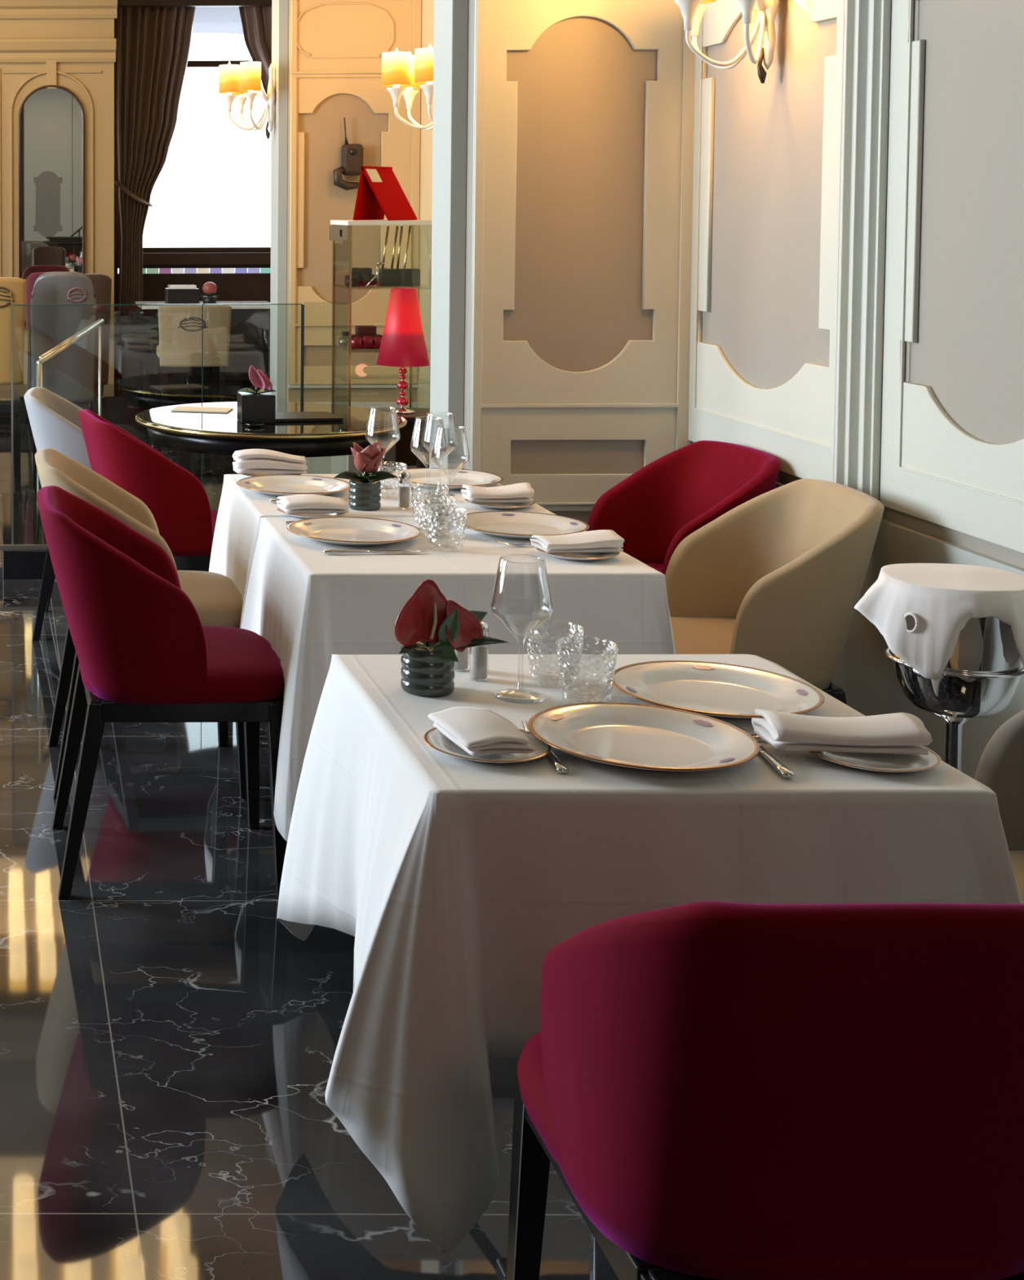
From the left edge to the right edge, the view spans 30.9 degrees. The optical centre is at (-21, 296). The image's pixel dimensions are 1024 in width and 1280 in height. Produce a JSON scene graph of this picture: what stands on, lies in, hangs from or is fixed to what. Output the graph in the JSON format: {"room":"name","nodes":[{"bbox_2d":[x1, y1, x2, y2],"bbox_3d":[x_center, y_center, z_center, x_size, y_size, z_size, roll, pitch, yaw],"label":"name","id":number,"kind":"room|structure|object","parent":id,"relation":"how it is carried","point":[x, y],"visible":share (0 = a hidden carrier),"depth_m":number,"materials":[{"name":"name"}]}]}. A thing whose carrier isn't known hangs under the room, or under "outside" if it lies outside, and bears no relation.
{"room":"restaurant dining room","nodes":[
{"label":"restaurant dining room","id":0,"kind":"room"},
{"bbox_2d":[0,18,114,384],"bbox_3d":[-1.515,-0.963,13.544,5.095,3.600,1.080,0,3,1],"label":"wall","id":1,"kind":"structure","parent":0,"point":[100,86],"depth_m":12.96,"materials":[{"name":"beige paint"}]},
{"bbox_2d":[0,60,102,277],"bbox_3d":[0.233,-0.620,12.986,1.400,2.360,0.035,0,3,1],"label":"trim","id":2,"kind":"structure","parent":1,"relation":"attached to","point":[51,72],"depth_m":12.95,"materials":[{"name":"beige paint"}]},
{"bbox_2d":[18,84,84,328],"bbox_3d":[0.550,-0.680,12.973,0.505,1.859,0.034,0,3,1],"label":"arched mirror","id":3,"kind":"object","parent":1,"relation":"attached to","point":[51,122],"visible":0.9,"depth_m":12.96,"materials":[{"name":"white mirror"}]},
{"bbox_2d":[0,38,116,62],"bbox_3d":[-1.520,-1.861,12.911,5.105,0.180,0.090,0,3,1],"label":"crown molding","id":4,"kind":"structure","parent":1,"relation":"attached to","point":[60,50],"depth_m":12.87,"materials":[{"name":"beige paint"}]},
{"bbox_2d":[0,0,117,18],"bbox_3d":[-1.516,-2.190,12.893,5.115,0.180,0.090,0,3,1],"label":"crown molding","id":5,"kind":"structure","parent":1,"relation":"attached to","point":[9,9],"depth_m":12.87,"materials":[{"name":"beige paint"}]},
{"bbox_2d":[114,7,195,383],"bbox_3d":[1.404,-0.789,13.636,0.674,3.180,0.174,0,3,1],"label":"curtain","id":6,"kind":"object","parent":1,"relation":"hanging from","point":[153,44],"visible":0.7,"depth_m":13.62,"materials":[{"name":"brown fabric"}]},
{"bbox_2d":[114,150,271,383],"bbox_3d":[2.194,-1.009,14.145,2.500,3.600,0.200,0,3,1],"label":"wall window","id":7,"kind":"structure","parent":1,"relation":"in","point":[247,286],"depth_m":14.10,"materials":[{"name":"brown wood"}]},
{"bbox_2d":[115,60,271,265],"bbox_3d":[2.006,-1.356,13.998,1.770,2.190,0.220,0,3,1],"label":"window","id":8,"kind":"structure","parent":7,"relation":"attached to","point":[160,255],"depth_m":13.95,"materials":[{"name":"brown wood"}]},
{"bbox_2d":[142,267,271,273],"bbox_3d":[1.804,-0.212,14.116,1.256,0.044,0.010,0,3,1],"label":"window","id":9,"kind":"structure","parent":7,"relation":"attached to","point":[200,270],"depth_m":14.11,"materials":[{"name":"multicoloured glass"}]},
{"bbox_2d":[117,0,271,7],"bbox_3d":[1.981,-2.483,13.428,1.900,0.380,0.080,0,3,1],"label":"pelmet","id":10,"kind":"object","parent":1,"relation":"attached to","point":[121,3],"visible":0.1,"depth_m":13.40,"materials":[{"name":"brown wood"}]},
{"bbox_2d":[239,6,271,94],"bbox_3d":[2.454,-0.794,13.653,0.774,3.180,0.119,0,3,1],"label":"curtain","id":11,"kind":"object","parent":10,"relation":"hanging from","point":[256,21],"visible":0.04,"depth_m":13.60,"materials":[{"name":"brown fabric"}]},
{"bbox_2d":[191,6,243,34],"bbox_3d":[2.251,-2.425,15.291,3.005,0.355,2.201,0,3,1],"label":"awning","id":12,"kind":"object","parent":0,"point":[216,20],"visible":0.12,"depth_m":15.62,"materials":[{"name":"grey fabric"}]},
{"bbox_2d":[0,404,618,1279],"bbox_3d":[-0.181,1.270,6.278,8.500,0.100,17.600,0,3,1],"label":"floor","id":13,"kind":"structure","parent":0,"point":[168,1044],"depth_m":3.17,"materials":[{"name":"black stone"}]},
{"bbox_2d":[0,276,26,501],"bbox_3d":[0.026,0.479,9.071,0.440,1.182,0.556,0,3,1],"label":"chair","id":14,"kind":"object","parent":13,"relation":"on","point":[17,286],"visible":0.85,"depth_m":8.84,"materials":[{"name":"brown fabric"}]},
{"bbox_2d":[24,386,91,639],"bbox_3d":[0.454,0.782,6.247,0.570,0.873,0.526,0,3,6],"label":"dining chair","id":15,"kind":"object","parent":13,"relation":"on","point":[55,420],"visible":0.37,"depth_m":6.06,"materials":[{"name":"grey fabric"}]},
{"bbox_2d":[30,271,96,494],"bbox_3d":[0.448,0.457,9.266,0.349,1.202,0.555,0,3,1],"label":"chair","id":16,"kind":"object","parent":13,"relation":"on","point":[69,375],"visible":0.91,"depth_m":9.02,"materials":[{"name":"grey leather"}]},
{"bbox_2d":[0,383,138,424],"bbox_3d":[0.532,0.788,12.479,1.200,0.200,0.850,0,3,1],"label":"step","id":17,"kind":"structure","parent":13,"relation":"on","point":[122,401],"depth_m":12.05,"materials":[{"name":"black stone"}]},
{"bbox_2d":[25,271,48,389],"bbox_3d":[0.531,0.249,12.516,0.410,0.873,0.445,0,3,1],"label":"dining chair","id":18,"kind":"object","parent":17,"relation":"on","point":[31,279],"visible":0.26,"depth_m":12.37,"materials":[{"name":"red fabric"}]},
{"bbox_2d":[36,318,104,544],"bbox_3d":[0.427,0.635,7.835,0.028,0.999,1.067,1,3,19],"label":"handrail","id":19,"kind":"object","parent":13,"relation":"on","point":[47,357],"visible":0.56,"depth_m":7.57,"materials":[{"name":"silver metal"}]},
{"bbox_2d":[84,273,111,419],"bbox_3d":[0.568,0.440,9.963,0.324,1.162,0.555,-1,3,-8],"label":"chair","id":20,"kind":"object","parent":13,"relation":"on","point":[102,284],"visible":0.26,"depth_m":9.74,"materials":[{"name":"brown fabric"}]},
{"bbox_2d":[2,492,208,578],"bbox_3d":[0.825,1.077,7.785,1.440,0.118,1.450,0,3,1],"label":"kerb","id":21,"kind":"object","parent":13,"relation":"on","point":[17,564],"visible":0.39,"depth_m":7.07,"materials":[{"name":"black stone"}]},
{"bbox_2d":[0,289,304,550],"bbox_3d":[0.812,0.504,7.740,1.440,1.030,1.380,0,3,1],"label":"glass balustrade","id":22,"kind":"object","parent":21,"relation":"on","point":[3,547],"visible":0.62,"depth_m":7.08,"materials":[{"name":"teal"}]},
{"bbox_2d":[35,448,246,798],"bbox_3d":[0.438,0.867,4.648,0.570,0.873,0.526,0,3,1],"label":"dining chair","id":23,"kind":"object","parent":13,"relation":"on","point":[216,600],"visible":0.42,"depth_m":4.58,"materials":[{"name":"beige fabric"}]},
{"bbox_2d":[78,408,218,569],"bbox_3d":[0.623,0.816,5.593,0.570,0.873,0.526,-1,3,-6],"label":"dining chair","id":24,"kind":"object","parent":13,"relation":"on","point":[177,500],"visible":0.54,"depth_m":5.34,"materials":[{"name":"fabric"}]},
{"bbox_2d":[36,485,287,898],"bbox_3d":[0.421,0.901,4.004,0.570,0.873,0.526,0,3,1],"label":"dining chair","id":25,"kind":"object","parent":13,"relation":"on","point":[144,651],"visible":0.99,"depth_m":3.79,"materials":[{"name":"fabric"}]},
{"bbox_2d":[116,310,258,404],"bbox_3d":[1.741,0.475,13.377,1.300,0.720,0.300,0,3,1],"label":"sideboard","id":26,"kind":"object","parent":13,"relation":"on","point":[181,389],"visible":0.27,"depth_m":13.24,"materials":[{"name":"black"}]},
{"bbox_2d":[156,304,231,407],"bbox_3d":[1.513,0.474,12.160,0.517,0.853,0.555,0,3,1],"label":"chair","id":27,"kind":"object","parent":13,"relation":"on","point":[180,326],"visible":0.97,"depth_m":11.92,"materials":[{"name":"beige fabric"}]},
{"bbox_2d":[135,301,270,408],"bbox_3d":[1.699,0.460,12.776,1.010,0.815,0.600,0,3,1],"label":"table","id":28,"kind":"object","parent":13,"relation":"on","point":[250,330],"visible":0.56,"depth_m":12.52,"materials":[{"name":"white"}]},
{"bbox_2d":[164,288,199,303],"bbox_3d":[1.512,-0.001,12.703,0.240,0.115,0.180,0,3,1],"label":"box","id":29,"kind":"object","parent":28,"relation":"on","point":[171,295],"visible":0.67,"depth_m":12.61,"materials":[{"name":"black leather"}]},
{"bbox_2d":[200,281,218,304],"bbox_3d":[1.706,-0.024,12.600,0.100,0.170,0.100,-3,4,-44],"label":"flower vase","id":30,"kind":"object","parent":28,"relation":"on","point":[209,288],"visible":0.98,"depth_m":12.57,"materials":[{"name":"black plastic"}]},
{"bbox_2d":[135,401,407,457],"bbox_3d":[1.100,0.830,6.462,1.012,0.750,1.012,0,3,1],"label":"round table","id":31,"kind":"object","parent":13,"relation":"on","point":[206,433],"visible":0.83,"depth_m":6.14,"materials":[{"name":"black"}]},
{"bbox_2d":[171,405,233,413],"bbox_3d":[0.871,0.442,6.644,0.220,0.004,0.140,1,3,18],"label":"card","id":32,"kind":"object","parent":31,"relation":"on","point":[195,409],"visible":1,"depth_m":6.63,"materials":[{"name":"beige paper"}]},
{"bbox_2d":[237,365,276,423],"bbox_3d":[1.024,0.358,6.278,0.145,0.211,0.124,0,3,1],"label":"vase","id":33,"kind":"object","parent":31,"relation":"on","point":[260,406],"visible":1,"depth_m":6.22,"materials":[{"name":"black ceramic"}]},
{"bbox_2d":[275,411,343,422],"bbox_3d":[1.188,0.452,6.371,0.300,0.012,0.200,0,3,-5],"label":"menu","id":34,"kind":"object","parent":31,"relation":"on","point":[303,416],"visible":0.76,"depth_m":6.32,"materials":[{"name":"black leather"}]},
{"bbox_2d":[329,219,431,474],"bbox_3d":[1.719,0.408,7.444,0.450,1.482,0.382,0,3,1],"label":"display cabinet","id":35,"kind":"object","parent":13,"relation":"on","point":[340,464],"visible":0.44,"depth_m":7.27,"materials":[{"name":"glass"}]},
{"bbox_2d":[345,267,370,286],"bbox_3d":[1.633,-0.083,7.362,0.100,0.081,0.076,0,3,1],"label":"vintage camera","id":36,"kind":"object","parent":35,"relation":"on","point":[358,279],"visible":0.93,"depth_m":7.33,"materials":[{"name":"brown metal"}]},
{"bbox_2d":[348,325,382,349],"bbox_3d":[1.678,0.177,7.375,0.143,0.099,0.086,0,3,1],"label":"engine","id":37,"kind":"object","parent":35,"relation":"on","point":[365,337],"visible":0.86,"depth_m":7.34,"materials":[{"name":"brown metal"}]},
{"bbox_2d":[335,284,431,289],"bbox_3d":[1.757,-0.042,7.426,0.344,0.006,0.354,0,3,1],"label":"shelf","id":38,"kind":"object","parent":35,"relation":"attached to","point":[370,287],"depth_m":7.32,"materials":[{"name":"clear glass"}]},
{"bbox_2d":[352,165,417,220],"bbox_3d":[1.757,-0.445,7.349,0.126,0.234,0.392,2,4,37],"label":"folded card","id":39,"kind":"object","parent":35,"relation":"on","point":[380,192],"visible":1,"depth_m":7.32,"materials":[{"name":"red"}]},
{"bbox_2d":[378,268,420,286],"bbox_3d":[1.822,-0.082,7.388,0.170,0.075,0.080,0,3,1],"label":"box","id":40,"kind":"object","parent":35,"relation":"on","point":[387,277],"visible":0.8,"depth_m":7.35,"materials":[{"name":"grey"}]},
{"bbox_2d":[375,408,430,472],"bbox_3d":[1.905,0.824,6.974,0.500,0.700,0.300,0,3,1],"label":"table","id":41,"kind":"object","parent":13,"relation":"on","point":[402,452],"visible":0.12,"depth_m":6.83,"materials":[{"name":"brown wood"}]},
{"bbox_2d":[376,288,430,413],"bbox_3d":[1.728,0.222,6.934,0.212,0.507,0.212,0,3,1],"label":"table lamp","id":42,"kind":"object","parent":41,"relation":"on","point":[403,344],"visible":0.99,"depth_m":6.87,"materials":[{"name":"red metal"}]},
{"bbox_2d":[416,428,430,468],"bbox_3d":[1.780,0.778,6.215,0.570,0.873,0.526,-1,3,-11],"label":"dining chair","id":43,"kind":"object","parent":13,"relation":"on","point":[423,453],"visible":0.03,"depth_m":6.40,"materials":[{"name":"brown fabric"}]},
{"bbox_2d":[496,1257,507,1279],"bbox_3d":[0.995,1.028,2.660,0.719,0.757,0.676,0,3,1],"label":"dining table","id":44,"kind":"object","parent":13,"relation":"on","point":[501,1263],"visible":0.04,"depth_m":2.44,"materials":[{"name":"silver wood"}]},
{"bbox_2d":[276,653,1022,1253],"bbox_3d":[0.986,0.940,2.637,0.993,0.584,0.893,0,3,3],"label":"tablecloth","id":45,"kind":"object","parent":44,"relation":"on","point":[454,880],"visible":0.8,"depth_m":2.28,"materials":[{"name":"white fabric"}]},
{"bbox_2d":[395,578,509,697],"bbox_3d":[0.762,0.548,2.751,0.184,0.186,0.100,0,3,9],"label":"potted plant","id":46,"kind":"object","parent":45,"relation":"on","point":[430,627],"visible":1,"depth_m":2.74,"materials":[{"name":"plant"}]},
{"bbox_2d":[453,647,470,671],"bbox_3d":[0.817,0.586,2.887,0.031,0.097,0.031,0,3,1],"label":"salt shaker","id":47,"kind":"object","parent":45,"relation":"on","point":[463,657],"visible":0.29,"depth_m":2.88,"materials":[{"name":"clear glass"}]},
{"bbox_2d":[469,621,488,681],"bbox_3d":[0.831,0.589,2.827,0.031,0.097,0.031,0,3,1],"label":"salt shaker","id":48,"kind":"object","parent":45,"relation":"on","point":[479,653],"visible":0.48,"depth_m":2.82,"materials":[{"name":"clear glass"}]},
{"bbox_2d":[423,727,551,763],"bbox_3d":[0.733,0.650,2.456,0.177,0.014,0.177,0,3,1],"label":"bread plate","id":49,"kind":"object","parent":45,"relation":"on","point":[434,738],"visible":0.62,"depth_m":2.43,"materials":[{"name":"white"}]},
{"bbox_2d":[427,706,535,756],"bbox_3d":[0.728,0.627,2.469,0.105,0.032,0.149,-1,3,-7],"label":"folded napkin","id":50,"kind":"object","parent":49,"relation":"on","point":[478,731],"visible":1,"depth_m":2.43,"materials":[{"name":"white fabric"}]},
{"bbox_2d":[490,554,553,702],"bbox_3d":[0.868,0.531,2.723,0.096,0.224,0.096,0,3,1],"label":"wine glass","id":51,"kind":"object","parent":45,"relation":"on","point":[513,698],"visible":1,"depth_m":2.72,"materials":[{"name":"glass"}]},
{"bbox_2d":[525,620,585,687],"bbox_3d":[0.951,0.592,2.811,0.092,0.092,0.092,2,4,33],"label":"tumbler","id":52,"kind":"object","parent":45,"relation":"on","point":[582,633],"visible":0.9,"depth_m":2.80,"materials":[{"name":"clear glass"}]},
{"bbox_2d":[556,635,618,703],"bbox_3d":[0.966,0.598,2.706,0.092,0.092,0.092,0,3,1],"label":"tumbler","id":53,"kind":"object","parent":45,"relation":"on","point":[560,653],"visible":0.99,"depth_m":2.70,"materials":[{"name":"clear glass"}]},
{"bbox_2d":[528,702,760,771],"bbox_3d":[0.958,0.644,2.460,0.313,0.024,0.313,0,3,1],"label":"charger plate","id":54,"kind":"object","parent":45,"relation":"on","point":[640,736],"visible":1,"depth_m":2.49,"materials":[{"name":"white"}]},
{"bbox_2d":[609,660,824,719],"bbox_3d":[1.166,0.631,2.697,0.313,0.024,0.313,3,4,45],"label":"charger plate","id":55,"kind":"object","parent":45,"relation":"on","point":[710,689],"visible":0.92,"depth_m":2.73,"materials":[{"name":"white"}]},
{"bbox_2d":[733,724,795,778],"bbox_3d":[1.122,0.651,2.442,0.018,0.010,0.232,0,3,6],"label":"knife","id":56,"kind":"object","parent":45,"relation":"on","point":[780,767],"visible":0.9,"depth_m":2.37,"materials":[{"name":"silver metal"}]},
{"bbox_2d":[808,746,941,773],"bbox_3d":[1.262,0.651,2.410,0.177,0.014,0.177,0,3,1],"label":"bread plate","id":57,"kind":"object","parent":45,"relation":"on","point":[870,762],"visible":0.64,"depth_m":2.39,"materials":[{"name":"white"}]},
{"bbox_2d":[751,708,933,755],"bbox_3d":[1.232,0.620,2.436,0.209,0.042,0.109,0,3,6],"label":"folded napkin","id":58,"kind":"object","parent":57,"relation":"on","point":[900,733],"visible":1,"depth_m":2.40,"materials":[{"name":"white fabric"}]},
{"bbox_2d":[586,440,781,574],"bbox_3d":[1.870,0.857,4.735,0.571,0.873,0.526,0,3,-5],"label":"dining chair","id":59,"kind":"object","parent":13,"relation":"on","point":[682,491],"visible":0.45,"depth_m":4.91,"materials":[{"name":"fabric"}]},
{"bbox_2d":[506,900,1023,1279],"bbox_3d":[0.897,1.005,1.904,0.526,0.884,0.570,0,3,1],"label":"dining chair","id":60,"kind":"object","parent":13,"relation":"on","point":[718,1090],"visible":1,"depth_m":1.68,"materials":[{"name":"fabric"}]},
{"bbox_2d":[665,478,884,704],"bbox_3d":[1.807,0.891,4.084,0.570,0.873,0.526,0,3,3],"label":"dining chair","id":61,"kind":"object","parent":13,"relation":"on","point":[779,577],"visible":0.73,"depth_m":4.00,"materials":[{"name":"beige fabric"}]},
{"bbox_2d":[885,647,1023,771],"bbox_3d":[1.819,1.024,3.180,0.280,0.704,0.280,0,3,1],"label":"stand","id":62,"kind":"object","parent":13,"relation":"on","point":[954,726],"visible":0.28,"depth_m":3.16,"materials":[{"name":"silver metal"}]},
{"bbox_2d":[891,617,1023,718],"bbox_3d":[1.825,0.649,3.160,0.259,0.243,0.244,0,3,1],"label":"bucket","id":63,"kind":"object","parent":62,"relation":"on","point":[986,645],"visible":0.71,"depth_m":3.07,"materials":[{"name":"silver metal"}]},
{"bbox_2d":[854,563,1023,679],"bbox_3d":[1.819,0.606,3.160,0.328,0.181,0.276,2,4,33],"label":"napkin","id":64,"kind":"object","parent":63,"relation":"on","point":[921,611],"visible":0.98,"depth_m":3.08,"materials":[{"name":"white fabric"}]},
{"bbox_2d":[974,709,1023,903],"bbox_3d":[1.698,0.974,2.538,0.570,0.873,0.526,0,3,1],"label":"dining chair","id":65,"kind":"object","parent":13,"relation":"on","point":[1001,766],"visible":0.23,"depth_m":2.74,"materials":[{"name":"brown fabric"}]},
{"bbox_2d":[270,0,422,474],"bbox_3d":[1.902,-0.728,8.860,0.714,3.600,0.310,0,3,1],"label":"wall pier","id":66,"kind":"object","parent":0,"point":[326,55],"visible":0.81,"depth_m":8.74,"materials":[{"name":"beige paint"}]},
{"bbox_2d":[218,57,275,138],"bbox_3d":[1.393,-1.026,8.872,0.277,0.408,0.400,1,3,29],"label":"wall sconce","id":67,"kind":"object","parent":66,"relation":"attached to","point":[244,78],"visible":1,"depth_m":8.83,"materials":[{"name":"beige paint"}]},
{"bbox_2d":[333,117,363,190],"bbox_3d":[1.885,-0.728,8.691,0.155,0.372,0.073,0,3,1],"label":"handset","id":68,"kind":"object","parent":66,"relation":"attached to","point":[352,154],"visible":0.95,"depth_m":8.68,"materials":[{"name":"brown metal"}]},
{"bbox_2d":[429,0,695,524],"bbox_3d":[1.821,-0.540,5.320,0.724,3.600,0.310,0,3,1],"label":"wall pier","id":69,"kind":"object","parent":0,"point":[563,130],"visible":0.66,"depth_m":5.21,"materials":[{"name":"beige paint"}]},
{"bbox_2d":[417,0,1023,568],"bbox_3d":[2.826,-0.582,6.049,1.269,3.600,16.400,0,3,1],"label":"wall","id":70,"kind":"structure","parent":0,"point":[763,317],"depth_m":3.91,"materials":[{"name":"beige paint"}]},
{"bbox_2d":[382,44,433,129],"bbox_3d":[2.063,-0.950,7.958,0.339,0.429,0.455,2,4,32],"label":"wall sconce","id":71,"kind":"object","parent":70,"relation":"attached to","point":[401,70],"visible":0.67,"depth_m":7.90,"materials":[{"name":"beige paint"}]},
{"bbox_2d":[426,44,433,84],"bbox_3d":[2.057,-1.062,7.762,0.040,0.184,0.037,0,3,1],"label":"lampshade","id":72,"kind":"object","parent":71,"relation":"on","point":[428,82],"depth_m":7.75,"materials":[{"name":"yellow"}]},
{"bbox_2d":[688,0,842,481],"bbox_3d":[2.170,-0.915,4.676,0.014,2.765,0.930,0,3,1],"label":"wall panel","id":73,"kind":"object","parent":70,"relation":"attached to","point":[802,407],"visible":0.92,"depth_m":4.70,"materials":[{"name":"grey paint"}]},
{"bbox_2d":[674,0,779,83],"bbox_3d":[2.013,-0.782,4.608,0.277,0.408,0.400,1,3,29],"label":"wall sconce","id":74,"kind":"object","parent":73,"relation":"attached to","point":[692,11],"visible":1,"depth_m":4.60,"materials":[{"name":"beige paint"}]},
{"bbox_2d":[694,0,1023,505],"bbox_3d":[2.135,-0.638,2.173,0.004,2.273,5.855,0,3,1],"label":"trim","id":75,"kind":"structure","parent":70,"relation":"attached to","point":[911,1],"depth_m":3.97,"materials":[{"name":"grey paint"}]},
{"bbox_2d":[831,0,891,500],"bbox_3d":[2.139,-0.885,4.111,0.036,2.765,0.201,0,3,1],"label":"pilaster","id":76,"kind":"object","parent":70,"relation":"attached to","point":[865,44],"depth_m":4.12,"materials":[{"name":"grey paint"}]},
{"bbox_2d":[774,481,1023,778],"bbox_3d":[2.143,1.012,1.634,0.018,0.690,7.200,0,3,1],"label":"wainscoting","id":77,"kind":"structure","parent":70,"relation":"attached to","point":[868,677],"depth_m":4.00,"materials":[{"name":"grey paint"}]},
{"bbox_2d":[880,0,1023,553],"bbox_3d":[2.153,-0.828,3.050,0.014,2.765,1.922,0,3,1],"label":"wall panel","id":78,"kind":"object","parent":70,"relation":"attached to","point":[933,444],"visible":0.98,"depth_m":3.92,"materials":[{"name":"grey paint"}]},
{"label":"outside","id":79,"kind":"structure","parent":0,"visible":0},
{"bbox_2d":[118,110,271,272],"bbox_3d":[2.548,-0.274,19.137,4.300,3.600,0.300,0,3,1],"label":"window","id":80,"kind":"structure","parent":79,"point":[212,188],"depth_m":18.94,"materials":[{"name":"white"}]},
{"bbox_3d":[1.091,0.957,3.999,0.724,0.757,0.649,0,3,1],"label":"dining table","id":81,"kind":"object","parent":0,"visible":0},
{"bbox_2d":[241,516,675,841],"bbox_3d":[1.089,0.875,3.959,0.905,0.595,0.786,0,3,1],"label":"tablecloth","id":82,"kind":"object","parent":81,"relation":"on","point":[312,606],"visible":0.56,"depth_m":3.64,"materials":[{"name":"white fabric"}]},
{"bbox_2d":[287,516,422,546],"bbox_3d":[0.886,0.562,4.022,0.313,0.024,0.313,0,3,1],"label":"charger plate","id":83,"kind":"object","parent":82,"relation":"on","point":[337,531],"visible":1,"depth_m":4.06,"materials":[{"name":"white"}]},
{"bbox_2d":[323,549,425,554],"bbox_3d":[0.893,0.577,3.846,0.232,0.010,0.018,0,3,-1],"label":"knife","id":84,"kind":"object","parent":82,"relation":"on","point":[325,551],"visible":1,"depth_m":3.84,"materials":[{"name":"silver metal"}]},
{"bbox_2d":[410,483,448,524],"bbox_3d":[1.117,0.516,4.222,0.092,0.092,0.092,-1,3,-16],"label":"tumbler","id":85,"kind":"object","parent":82,"relation":"on","point":[412,486],"visible":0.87,"depth_m":4.21,"materials":[{"name":"clear glass"}]},
{"bbox_2d":[417,494,457,538],"bbox_3d":[1.089,0.526,4.053,0.092,0.092,0.092,0,3,9],"label":"tumbler","id":86,"kind":"object","parent":82,"relation":"on","point":[454,504],"visible":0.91,"depth_m":4.04,"materials":[{"name":"clear glass"}]},
{"bbox_2d":[426,506,467,551],"bbox_3d":[1.071,0.534,3.898,0.092,0.092,0.092,-2,3,-24],"label":"tumbler","id":87,"kind":"object","parent":82,"relation":"on","point":[464,521],"visible":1,"depth_m":3.89,"materials":[{"name":"clear glass"}]},
{"bbox_2d":[453,511,589,539],"bbox_3d":[1.302,0.556,4.092,0.313,0.024,0.313,2,4,33],"label":"charger plate","id":88,"kind":"object","parent":82,"relation":"on","point":[517,525],"visible":0.89,"depth_m":4.14,"materials":[{"name":"white"}]},
{"bbox_2d":[536,547,620,560],"bbox_3d":[1.342,0.576,3.812,0.177,0.014,0.177,0,3,1],"label":"bread plate","id":89,"kind":"object","parent":82,"relation":"on","point":[568,556],"visible":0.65,"depth_m":3.78,"materials":[{"name":"white"}]},
{"bbox_2d":[529,529,624,552],"bbox_3d":[1.342,0.548,3.821,0.174,0.039,0.113,0,3,-2],"label":"folded napkin","id":90,"kind":"object","parent":89,"relation":"on","point":[598,540],"visible":1,"depth_m":3.78,"materials":[{"name":"white fabric"}]},
{"bbox_3d":[1.098,0.920,4.682,0.724,0.757,0.648,0,3,1],"label":"dining table","id":91,"kind":"object","parent":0,"visible":0},
{"bbox_2d":[208,474,556,628],"bbox_3d":[1.099,0.817,4.718,0.877,0.560,0.776,0,3,1],"label":"tablecloth","id":92,"kind":"object","parent":91,"relation":"on","point":[241,511],"visible":0.2,"depth_m":4.61,"materials":[{"name":"white fabric"}]},
{"bbox_2d":[240,473,301,476],"bbox_3d":[0.843,0.519,4.928,0.177,0.014,0.177,0,3,1],"label":"bread plate","id":93,"kind":"object","parent":92,"relation":"on","point":[245,474],"visible":0.33,"depth_m":4.95,"materials":[{"name":"white"}]},
{"bbox_2d":[232,448,307,473],"bbox_3d":[0.843,0.476,4.940,0.204,0.066,0.098,0,3,1],"label":"folded napkin","id":94,"kind":"object","parent":93,"relation":"on","point":[247,460],"visible":1,"depth_m":4.90,"materials":[{"name":"white fabric"}]},
{"bbox_2d":[236,474,350,496],"bbox_3d":[0.865,0.527,4.678,0.313,0.024,0.313,-1,3,-22],"label":"charger plate","id":95,"kind":"object","parent":92,"relation":"on","point":[282,485],"visible":0.91,"depth_m":4.73,"materials":[{"name":"white"}]},
{"bbox_2d":[277,507,346,519],"bbox_3d":[0.847,0.550,4.327,0.177,0.014,0.177,0,3,1],"label":"bread plate","id":96,"kind":"object","parent":92,"relation":"on","point":[308,516],"visible":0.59,"depth_m":4.29,"materials":[{"name":"white"}]},
{"bbox_2d":[276,493,349,513],"bbox_3d":[0.847,0.523,4.321,0.164,0.038,0.121,0,3,-2],"label":"folded napkin","id":97,"kind":"object","parent":96,"relation":"on","point":[303,503],"visible":1,"depth_m":4.27,"materials":[{"name":"white fabric"}]},
{"bbox_2d":[333,442,397,511],"bbox_3d":[1.002,0.466,4.420,0.166,0.172,0.084,0,3,1],"label":"flower pot","id":98,"kind":"object","parent":92,"relation":"on","point":[365,491],"visible":1,"depth_m":4.39,"materials":[{"name":"grey ceramic"}]},
{"bbox_2d":[398,471,410,509],"bbox_3d":[1.106,0.503,4.422,0.031,0.097,0.031,0,3,1],"label":"salt shaker","id":99,"kind":"object","parent":92,"relation":"on","point":[404,476],"visible":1,"depth_m":4.41,"materials":[{"name":"clear glass"}]},
{"bbox_2d":[390,467,503,489],"bbox_3d":[1.314,0.519,4.791,0.313,0.024,0.313,-1,3,-18],"label":"charger plate","id":100,"kind":"object","parent":92,"relation":"on","point":[429,477],"visible":0.71,"depth_m":4.84,"materials":[{"name":"white"}]},
{"bbox_2d":[431,425,470,516],"bbox_3d":[1.202,0.444,4.338,0.096,0.224,0.096,0,3,1],"label":"wine glass","id":101,"kind":"object","parent":92,"relation":"on","point":[457,513],"visible":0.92,"depth_m":4.33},
{"bbox_2d":[465,498,535,509],"bbox_3d":[1.363,0.542,4.451,0.177,0.014,0.177,0,3,1],"label":"bread plate","id":102,"kind":"object","parent":92,"relation":"on","point":[497,505],"visible":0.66,"depth_m":4.43,"materials":[{"name":"white"}]},
{"bbox_2d":[461,482,534,502],"bbox_3d":[1.358,0.511,4.459,0.164,0.044,0.118,0,3,3],"label":"folded napkin","id":103,"kind":"object","parent":102,"relation":"on","point":[523,492],"visible":1,"depth_m":4.42,"materials":[{"name":"white fabric"}]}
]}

